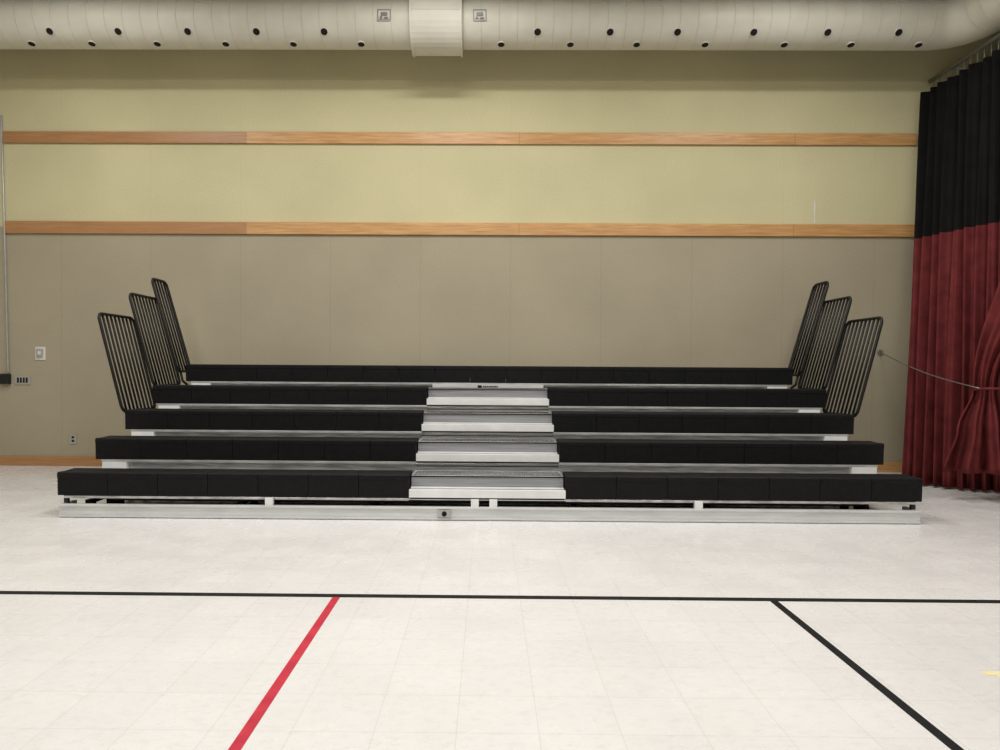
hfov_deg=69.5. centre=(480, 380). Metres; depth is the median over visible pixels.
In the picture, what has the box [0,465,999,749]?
floor
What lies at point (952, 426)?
stage curtain
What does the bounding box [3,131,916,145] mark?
trim
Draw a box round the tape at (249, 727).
[228,597,339,749]
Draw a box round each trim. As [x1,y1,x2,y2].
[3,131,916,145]
[5,221,914,236]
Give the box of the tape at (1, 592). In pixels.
[0,591,999,602]
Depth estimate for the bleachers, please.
7.17 m
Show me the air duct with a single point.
(423, 27)
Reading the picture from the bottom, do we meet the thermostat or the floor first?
the floor
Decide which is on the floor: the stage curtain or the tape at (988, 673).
the tape at (988, 673)
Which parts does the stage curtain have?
tied panel, tie cord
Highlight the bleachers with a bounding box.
[57,278,922,523]
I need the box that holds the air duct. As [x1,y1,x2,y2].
[0,0,999,56]
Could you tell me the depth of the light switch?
9.80 m
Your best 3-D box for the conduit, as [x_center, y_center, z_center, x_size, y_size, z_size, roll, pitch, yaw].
[-6.451,-1.776,9.760,0.125,3.640,0.059,0,1,1]
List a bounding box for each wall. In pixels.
[0,35,991,461]
[992,31,999,51]
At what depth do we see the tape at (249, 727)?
3.07 m
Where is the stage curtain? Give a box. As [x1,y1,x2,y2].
[877,33,999,491]
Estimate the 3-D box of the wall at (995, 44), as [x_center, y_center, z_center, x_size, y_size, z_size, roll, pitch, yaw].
[6.839,-1.811,2.779,0.200,6.300,13.750,0,1,1]
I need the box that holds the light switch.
[14,376,30,384]
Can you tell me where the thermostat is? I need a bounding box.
[35,347,45,359]
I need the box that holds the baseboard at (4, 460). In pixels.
[0,456,901,471]
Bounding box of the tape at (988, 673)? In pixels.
[981,671,999,676]
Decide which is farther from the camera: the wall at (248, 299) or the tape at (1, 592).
the wall at (248, 299)
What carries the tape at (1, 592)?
on the floor
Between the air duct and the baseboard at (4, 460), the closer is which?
the air duct
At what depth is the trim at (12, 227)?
9.69 m
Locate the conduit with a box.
[0,115,10,383]
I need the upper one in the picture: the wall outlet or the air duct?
the air duct
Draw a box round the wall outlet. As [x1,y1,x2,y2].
[70,434,76,443]

